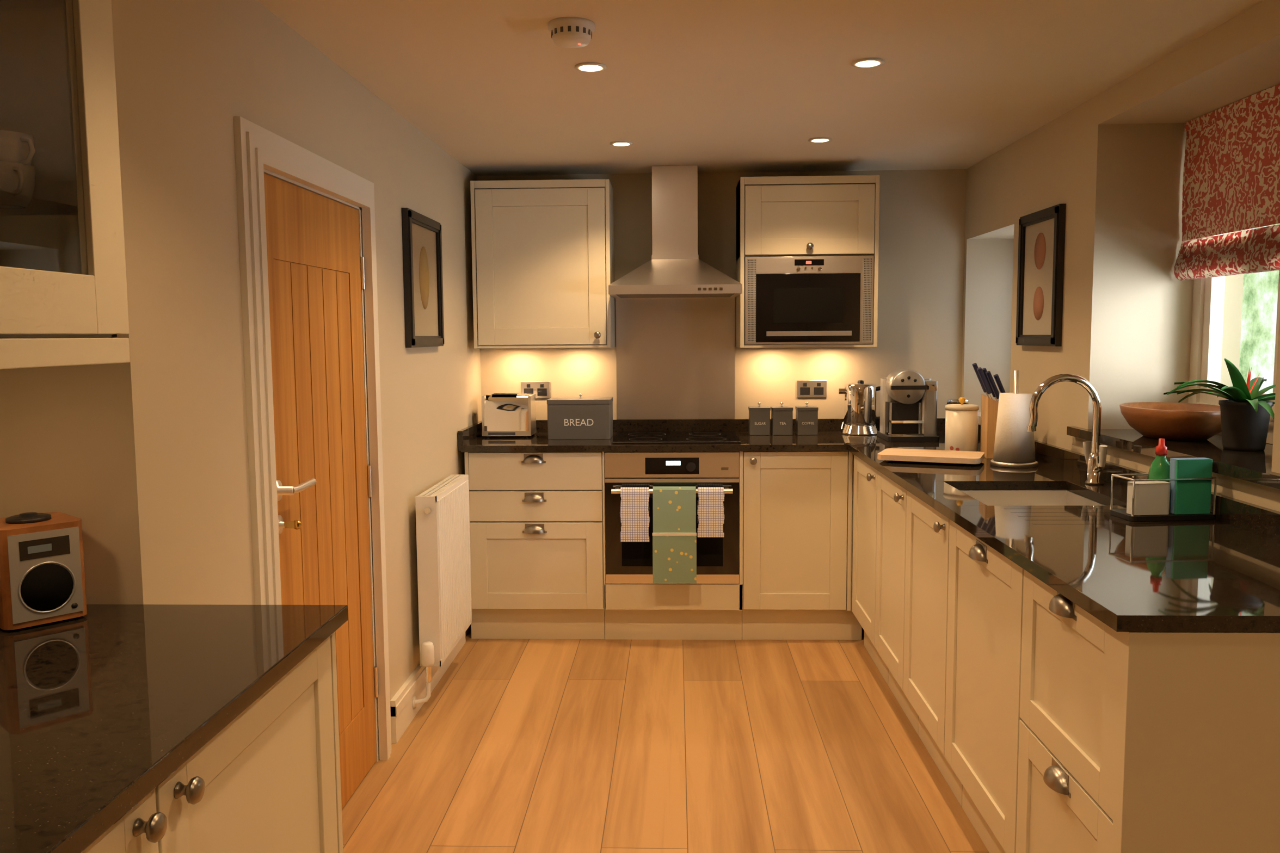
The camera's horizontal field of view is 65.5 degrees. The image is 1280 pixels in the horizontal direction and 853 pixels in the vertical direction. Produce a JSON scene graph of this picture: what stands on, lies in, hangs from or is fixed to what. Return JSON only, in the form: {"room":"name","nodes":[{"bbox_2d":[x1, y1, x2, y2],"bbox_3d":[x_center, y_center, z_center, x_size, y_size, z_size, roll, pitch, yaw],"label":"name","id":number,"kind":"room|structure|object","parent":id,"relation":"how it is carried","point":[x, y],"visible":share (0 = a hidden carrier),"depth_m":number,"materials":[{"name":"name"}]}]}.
{"room":"kitchen","nodes":[
{"label":"kitchen","id":0,"kind":"room"},
{"bbox_2d":[0,0,481,746],"bbox_3d":[-1.118,0.140,1.854,0.410,2.180,6.384,0,5,2],"label":"wall","id":1,"kind":"structure","parent":0,"point":[150,451],"depth_m":2.07,"materials":[{"name":"beige paint"}]},
{"bbox_2d":[0,0,130,369],"bbox_3d":[-1.004,-0.454,1.021,0.417,0.806,0.945,0,5,2],"label":"upper cabinet","id":2,"kind":"object","parent":1,"relation":"attached to","point":[63,302],"visible":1,"depth_m":1.46,"materials":[{"name":"beige paint"}]},
{"bbox_2d":[0,161,36,208],"bbox_3d":[-0.910,-0.346,1.432,0.095,0.058,0.084,0,5,2],"label":"tea cup","id":3,"kind":"object","parent":2,"relation":"in","point":[17,180],"visible":1,"depth_m":1.41,"materials":[{"name":"white ceramic"}]},
{"bbox_2d":[0,130,35,165],"bbox_3d":[-0.912,-0.389,1.430,0.091,0.058,0.084,-2,6,-20],"label":"tea cup","id":4,"kind":"object","parent":3,"relation":"on","point":[15,147],"visible":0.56,"depth_m":1.41,"materials":[{"name":"white ceramic"}]},
{"bbox_2d":[233,116,391,809],"bbox_3d":[-0.916,0.202,2.792,0.186,1.881,0.987,0,5,2],"label":"door","id":5,"kind":"structure","parent":1,"relation":"in","point":[306,268],"depth_m":2.76,"materials":[{"name":"brown wood"}]},
{"bbox_2d":[401,207,444,347],"bbox_3d":[-0.830,-0.558,3.837,0.028,0.500,0.500,0,5,2],"label":"framed print","id":6,"kind":"object","parent":1,"relation":"attached to","point":[422,235],"visible":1,"depth_m":3.79,"materials":[{"name":"black wood"}]},
{"bbox_2d":[390,632,465,743],"bbox_3d":[-0.847,1.025,3.283,0.023,0.150,2.515,0,5,2],"label":"baseboard","id":7,"kind":"structure","parent":1,"relation":"attached to","point":[402,713],"depth_m":3.61,"materials":[{"name":"beige paint"}]},
{"bbox_2d":[412,474,472,709],"bbox_3d":[-0.780,0.619,3.908,0.110,0.777,0.641,0,5,2],"label":"panel radiator","id":8,"kind":"object","parent":1,"relation":"attached to","point":[442,511],"visible":1,"depth_m":3.72,"materials":[{"name":"white metal"}]},
{"bbox_2d":[341,612,989,852],"bbox_3d":[0.337,1.247,1.924,3.305,0.060,6.624,0,5,2],"label":"floor","id":9,"kind":"structure","parent":0,"point":[520,746],"depth_m":3.27,"materials":[{"name":"brown wood"}]},
{"bbox_2d":[81,789,167,852],"bbox_3d":[-0.909,0.952,0.130,0.658,0.875,2.218,0,5,2],"label":"base cabinet","id":10,"kind":"object","parent":9,"relation":"on","point":[140,830],"visible":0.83,"depth_m":1.13,"materials":[{"name":"beige paint"}]},
{"bbox_2d":[0,604,348,852],"bbox_3d":[-0.907,0.441,0.403,0.649,0.091,2.856,0,5,2],"label":"countertop","id":11,"kind":"structure","parent":10,"relation":"on","point":[99,708],"depth_m":1.36,"materials":[{"name":"black stone"}]},
{"bbox_2d":[0,512,87,630],"bbox_3d":[-1.054,0.243,1.729,0.138,0.184,0.130,4,7,42],"label":"radio","id":12,"kind":"object","parent":11,"relation":"on","point":[42,581],"visible":1,"depth_m":1.68,"materials":[{"name":"brown wood"}]},
{"bbox_2d":[155,631,343,852],"bbox_3d":[-0.868,0.845,1.289,0.658,0.875,1.148,0,5,2],"label":"base cabinet","id":13,"kind":"object","parent":9,"relation":"on","point":[269,781],"visible":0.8,"depth_m":1.54,"materials":[{"name":"beige paint"}]},
{"bbox_2d":[464,452,604,639],"bbox_3d":[-0.465,0.522,4.760,0.616,0.875,0.615,0,5,2],"label":"base cabinet","id":14,"kind":"object","parent":9,"relation":"on","point":[536,518],"visible":0.98,"depth_m":4.49,"materials":[{"name":"beige paint"}]},
{"bbox_2d":[602,451,742,640],"bbox_3d":[0.157,0.521,4.720,0.625,0.875,0.651,0,5,2],"label":"base cabinet","id":15,"kind":"object","parent":9,"relation":"on","point":[636,608],"visible":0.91,"depth_m":4.46,"materials":[{"name":"beige paint"}]},
{"bbox_2d":[619,487,649,542],"bbox_3d":[-0.022,0.387,4.397,0.130,0.240,0.043,0,5,2],"label":"tea towel","id":16,"kind":"object","parent":15,"relation":"hanging from","point":[634,517],"visible":1,"depth_m":4.38,"materials":[{"name":"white fabric"}]},
{"bbox_2d":[652,486,696,583],"bbox_3d":[0.152,0.476,4.393,0.194,0.424,0.058,0,5,2],"label":"tea towel","id":17,"kind":"object","parent":15,"relation":"attached to","point":[674,534],"visible":1,"depth_m":4.37,"materials":[{"name":"green fabric"}]},
{"bbox_2d":[697,487,724,537],"bbox_3d":[0.312,0.376,4.384,0.118,0.220,0.043,0,5,2],"label":"tea towel","id":18,"kind":"object","parent":15,"relation":"hanging from","point":[711,517],"visible":1,"depth_m":4.36,"materials":[{"name":"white fabric"}]},
{"bbox_2d":[741,451,862,640],"bbox_3d":[0.742,0.517,4.715,0.542,0.875,0.618,0,5,2],"label":"base cabinet","id":19,"kind":"object","parent":9,"relation":"on","point":[798,506],"visible":0.9,"depth_m":4.44,"materials":[{"name":"beige paint"}]},
{"bbox_2d":[852,454,888,685],"bbox_3d":[1.232,0.566,4.146,0.662,0.875,0.505,0,5,2],"label":"base cabinet","id":20,"kind":"object","parent":9,"relation":"on","point":[865,476],"visible":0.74,"depth_m":4.15,"materials":[{"name":"beige paint"}]},
{"bbox_2d":[457,418,1279,632],"bbox_3d":[0.340,0.159,3.360,2.389,0.091,3.282,0,5,2],"label":"countertop","id":21,"kind":"structure","parent":20,"relation":"on","point":[1221,574],"depth_m":2.41,"materials":[{"name":"black stone"}]},
{"bbox_2d":[481,392,536,437],"bbox_3d":[-0.634,-0.057,4.832,0.235,0.206,0.188,0,5,2],"label":"toaster","id":22,"kind":"object","parent":21,"relation":"on","point":[503,414],"visible":1,"depth_m":4.75,"materials":[{"name":"white"}]},
{"bbox_2d":[546,393,612,439],"bbox_3d":[-0.282,-0.053,4.743,0.298,0.208,0.204,0,5,2],"label":"bin","id":23,"kind":"object","parent":21,"relation":"on","point":[568,418],"visible":1,"depth_m":4.64,"materials":[{"name":"grey metal"}]},
{"bbox_2d":[611,431,740,444],"bbox_3d":[0.170,0.050,4.700,0.580,0.006,0.510,0,5,2],"label":"induction hob","id":24,"kind":"object","parent":21,"relation":"in","point":[717,437],"visible":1,"depth_m":4.64,"materials":[{"name":"black glass"}]},
{"bbox_2d":[748,402,770,435],"bbox_3d":[0.578,-0.040,4.822,0.100,0.155,0.100,0,5,2],"label":"canister","id":25,"kind":"object","parent":21,"relation":"on","point":[759,417],"visible":1,"depth_m":4.78,"materials":[{"name":"grey metal"}]},
{"bbox_2d":[770,402,793,435],"bbox_3d":[0.686,-0.041,4.818,0.100,0.155,0.100,0,5,2],"label":"canister","id":26,"kind":"object","parent":21,"relation":"on","point":[781,417],"visible":1,"depth_m":4.77,"materials":[{"name":"grey metal"}]},
{"bbox_2d":[795,402,818,435],"bbox_3d":[0.806,-0.041,4.814,0.100,0.155,0.100,0,5,2],"label":"canister","id":27,"kind":"object","parent":21,"relation":"on","point":[806,417],"visible":1,"depth_m":4.77,"materials":[{"name":"grey metal"}]},
{"bbox_2d":[838,380,880,435],"bbox_3d":[1.075,-0.096,4.827,0.203,0.258,0.185,-4,7,-37],"label":"moka pot","id":28,"kind":"object","parent":21,"relation":"on","point":[860,418],"visible":0.92,"depth_m":4.76,"materials":[{"name":"silver metal"}]},
{"bbox_2d":[876,368,939,441],"bbox_3d":[1.229,-0.105,4.570,0.228,0.321,0.282,0,5,2],"label":"coffee machine","id":29,"kind":"object","parent":21,"relation":"on","point":[908,401],"visible":1,"depth_m":4.46,"materials":[{"name":"silver metal"}]},
{"bbox_2d":[877,448,984,465],"bbox_3d":[1.102,0.116,3.770,0.370,0.031,0.230,2,6,24],"label":"chopping board","id":30,"kind":"object","parent":21,"relation":"on","point":[967,458],"visible":1,"depth_m":3.71,"materials":[{"name":"brown wood"}]},
{"bbox_2d":[944,397,979,451],"bbox_3d":[1.312,-0.009,4.062,0.132,0.223,0.132,0,5,2],"label":"canister","id":31,"kind":"object","parent":21,"relation":"on","point":[961,419],"visible":0.84,"depth_m":4.01,"materials":[{"name":"beige ceramic"}]},
{"bbox_2d":[971,362,1005,458],"bbox_3d":[1.385,-0.066,3.901,0.163,0.364,0.204,1,5,12],"label":"knife block","id":32,"kind":"object","parent":21,"relation":"on","point":[989,407],"visible":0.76,"depth_m":3.83,"materials":[{"name":"brown wood"}]},
{"bbox_2d":[990,370,1038,468],"bbox_3d":[1.366,-0.032,3.626,0.164,0.347,0.164,0,5,2],"label":"paper towel holder","id":33,"kind":"object","parent":21,"relation":"on","point":[1014,447],"visible":1,"depth_m":3.58,"materials":[{"name":"white paper"}]},
{"bbox_2d":[958,489,1105,506],"bbox_3d":[1.187,0.324,3.038,0.440,0.187,0.510,0,5,2],"label":"undermount sink","id":34,"kind":"object","parent":21,"relation":"in","point":[988,497],"visible":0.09,"depth_m":3.26,"materials":[{"name":"silver metal"}]},
{"bbox_2d":[1026,373,1107,484],"bbox_3d":[1.367,0.005,3.198,0.238,0.352,0.145,1,6,19],"label":"mixer tap","id":35,"kind":"object","parent":21,"relation":"on","point":[1095,460],"visible":1,"depth_m":3.16,"materials":[{"name":"silver metal"}]},
{"bbox_2d":[1110,473,1216,521],"bbox_3d":[1.367,0.182,2.606,0.230,0.108,0.110,-1,5,-5],"label":"sink caddy","id":36,"kind":"object","parent":21,"relation":"on","point":[1122,514],"visible":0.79,"depth_m":2.56,"materials":[{"name":"silver metal"}]},
{"bbox_2d":[1126,481,1170,515],"bbox_3d":[1.316,0.185,2.578,0.100,0.082,0.040,-1,5,-5],"label":"box","id":37,"kind":"object","parent":36,"relation":"in","point":[1151,497],"visible":1,"depth_m":2.56,"materials":[{"name":"white cardboard"}]},
{"bbox_2d":[1148,438,1170,482],"bbox_3d":[1.368,0.127,2.617,0.056,0.190,0.056,0,5,2],"label":"liquid bottle","id":38,"kind":"object","parent":36,"relation":"in","point":[1160,468],"visible":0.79,"depth_m":2.60,"materials":[{"name":"green plastic"}]},
{"bbox_2d":[1168,457,1212,514],"bbox_3d":[1.425,0.154,2.581,0.096,0.142,0.035,-1,5,-5],"label":"box","id":39,"kind":"object","parent":36,"relation":"in","point":[1189,497],"visible":0.93,"depth_m":2.56,"materials":[{"name":"green cardboard"}]},
{"bbox_2d":[875,470,918,734],"bbox_3d":[1.214,0.612,3.648,0.662,0.875,0.485,0,5,2],"label":"base cabinet","id":40,"kind":"object","parent":9,"relation":"on","point":[891,503],"visible":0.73,"depth_m":3.65,"materials":[{"name":"beige paint"}]},
{"bbox_2d":[903,490,962,807],"bbox_3d":[1.196,0.659,3.141,0.662,0.875,0.525,0,5,2],"label":"base cabinet","id":41,"kind":"object","parent":9,"relation":"on","point":[927,538],"visible":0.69,"depth_m":3.13,"materials":[{"name":"beige paint"}]},
{"bbox_2d":[944,519,1023,852],"bbox_3d":[1.177,0.712,2.574,0.660,0.875,0.605,0,5,2],"label":"base cabinet","id":42,"kind":"object","parent":9,"relation":"on","point":[985,602],"visible":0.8,"depth_m":2.54,"materials":[{"name":"beige paint"}]},
{"bbox_2d":[1015,569,1279,852],"bbox_3d":[1.157,0.764,2.005,0.660,0.875,0.528,0,5,2],"label":"base cabinet","id":43,"kind":"object","parent":9,"relation":"on","point":[1129,742],"visible":0.8,"depth_m":1.74,"materials":[{"name":"beige paint"}]},
{"bbox_2d":[476,169,966,420],"bbox_3d":[0.444,-0.167,5.048,3.305,2.180,0.140,0,5,2],"label":"wall","id":44,"kind":"structure","parent":0,"point":[922,213],"depth_m":4.92,"materials":[{"name":"beige paint"}]},
{"bbox_2d":[520,381,550,398],"bbox_3d":[-0.526,-0.184,5.005,0.146,0.084,0.010,0,5,2],"label":"wall socket","id":45,"kind":"object","parent":44,"relation":"attached to","point":[541,389],"visible":0.89,"depth_m":5.00,"materials":[{"name":"silver metal"}]},
{"bbox_2d":[470,179,614,348],"bbox_3d":[-0.455,-0.765,4.769,0.643,0.773,0.362,0,5,2],"label":"upper cabinet","id":46,"kind":"object","parent":44,"relation":"attached to","point":[543,255],"visible":1,"depth_m":4.62,"materials":[{"name":"beige paint"}]},
{"bbox_2d":[608,165,742,298],"bbox_3d":[0.163,-0.917,4.663,0.596,0.606,0.500,0,5,2],"label":"hood","id":47,"kind":"object","parent":44,"relation":"attached to","point":[675,269],"visible":1,"depth_m":4.67,"materials":[{"name":"silver metal"}]},
{"bbox_2d":[615,297,735,419],"bbox_3d":[0.177,-0.340,4.967,0.591,0.607,0.005,0,5,2],"label":"backsplash","id":48,"kind":"structure","parent":44,"relation":"attached to","point":[675,356],"depth_m":4.96,"materials":[{"name":"silver metal"}]},
{"bbox_2d":[735,175,879,348],"bbox_3d":[0.784,-0.768,4.724,0.632,0.781,0.362,0,5,2],"label":"upper cabinet","id":49,"kind":"object","parent":44,"relation":"attached to","point":[808,215],"visible":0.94,"depth_m":4.56,"materials":[{"name":"beige paint"}]},
{"bbox_2d":[743,255,874,344],"bbox_3d":[0.784,-0.594,4.724,0.588,0.402,0.340,0,5,2],"label":"built-in microwave","id":50,"kind":"object","parent":49,"relation":"in","point":[788,300],"visible":1,"depth_m":4.59,"materials":[{"name":"silver metal"}]},
{"bbox_2d":[796,380,826,397],"bbox_3d":[0.855,-0.187,4.955,0.146,0.084,0.010,0,5,2],"label":"wall socket","id":51,"kind":"object","parent":44,"relation":"attached to","point":[805,388],"visible":1,"depth_m":4.95,"materials":[{"name":"silver metal"}]},
{"bbox_2d":[256,0,1263,175],"bbox_3d":[0.321,-0.983,1.718,3.305,0.060,6.624,0,5,2],"label":"ceiling","id":52,"kind":"structure","parent":0,"point":[713,86],"depth_m":3.00,"materials":[{"name":"beige paint"}]},
{"bbox_2d":[548,16,594,47],"bbox_3d":[-0.175,-1.001,2.541,0.120,0.050,0.120,0,5,2],"label":"smoke detector","id":53,"kind":"object","parent":52,"relation":"attached to","point":[567,32],"visible":1,"depth_m":2.50,"materials":[{"name":"white plastic"}]},
{"bbox_2d":[574,62,606,71],"bbox_3d":[-0.146,-1.059,2.936,0.096,0.006,0.096,0,5,2],"label":"recessed light","id":54,"kind":"object","parent":52,"relation":"in","point":[588,66],"visible":1,"depth_m":2.93,"materials":[{"name":"beige paint"}]},
{"bbox_2d":[610,140,632,146],"bbox_3d":[-0.077,-1.168,4.113,0.096,0.006,0.096,0,5,2],"label":"recessed light","id":55,"kind":"object","parent":52,"relation":"in","point":[617,143],"visible":1,"depth_m":4.10,"materials":[{"name":"beige paint"}]},
{"bbox_2d":[808,137,832,142],"bbox_3d":[0.735,-1.170,4.064,0.096,0.006,0.096,0,5,2],"label":"recessed light","id":56,"kind":"object","parent":52,"relation":"in","point":[818,139],"visible":1,"depth_m":4.05,"materials":[{"name":"beige paint"}]},
{"bbox_2d":[851,57,884,68],"bbox_3d":[0.666,-1.063,2.911,0.096,0.006,0.096,0,5,2],"label":"recessed light","id":57,"kind":"object","parent":52,"relation":"in","point":[867,62],"visible":1,"depth_m":2.90,"materials":[{"name":"beige paint"}]},
{"bbox_2d":[961,0,1279,512],"bbox_3d":[1.730,0.128,1.751,0.500,2.180,6.384,0,5,2],"label":"wall","id":58,"kind":"structure","parent":0,"point":[1115,159],"depth_m":3.38,"materials":[{"name":"beige paint"}]},
{"bbox_2d":[1015,203,1066,346],"bbox_3d":[1.537,-0.570,3.837,0.028,0.515,0.420,0,5,2],"label":"framed print","id":59,"kind":"object","parent":58,"relation":"attached to","point":[1041,237],"visible":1,"depth_m":3.81,"materials":[{"name":"black wood"}]},
{"bbox_2d":[1066,233,1279,489],"bbox_3d":[1.705,-0.438,2.848,0.433,1.054,1.270,0,5,2],"label":"window","id":60,"kind":"structure","parent":58,"relation":"in","point":[1255,467],"depth_m":3.21,"materials":[{"name":"beige paint"}]},
{"bbox_2d":[1119,402,1221,441],"bbox_3d":[1.682,-0.015,3.129,0.300,0.097,0.410,0,5,2],"label":"wooden dough bowl","id":61,"kind":"object","parent":60,"relation":"on","point":[1169,421],"visible":0.9,"depth_m":3.02,"materials":[{"name":"brown wood"}]},
{"bbox_2d":[1163,358,1275,451],"bbox_3d":[1.653,-0.066,2.799,0.349,0.261,0.416,0,5,2],"label":"plant","id":62,"kind":"object","parent":60,"relation":"on","point":[1245,417],"visible":0.97,"depth_m":2.76,"materials":[{"name":"green plant"}]},
{"bbox_2d":[1173,83,1279,280],"bbox_3d":[1.801,-0.702,2.815,0.048,0.519,1.036,0,5,2],"label":"blind","id":63,"kind":"object","parent":58,"relation":"attached to","point":[1231,183],"visible":1,"depth_m":3.03,"materials":[{"name":"red fabric"}]},
{"label":"outside","id":64,"kind":"structure","parent":0,"visible":0},
{"bbox_2d":[1239,223,1279,393],"bbox_3d":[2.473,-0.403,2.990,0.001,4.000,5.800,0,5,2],"label":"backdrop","id":65,"kind":"structure","parent":64,"point":[1260,296],"depth_m":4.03,"materials":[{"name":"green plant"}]}
]}

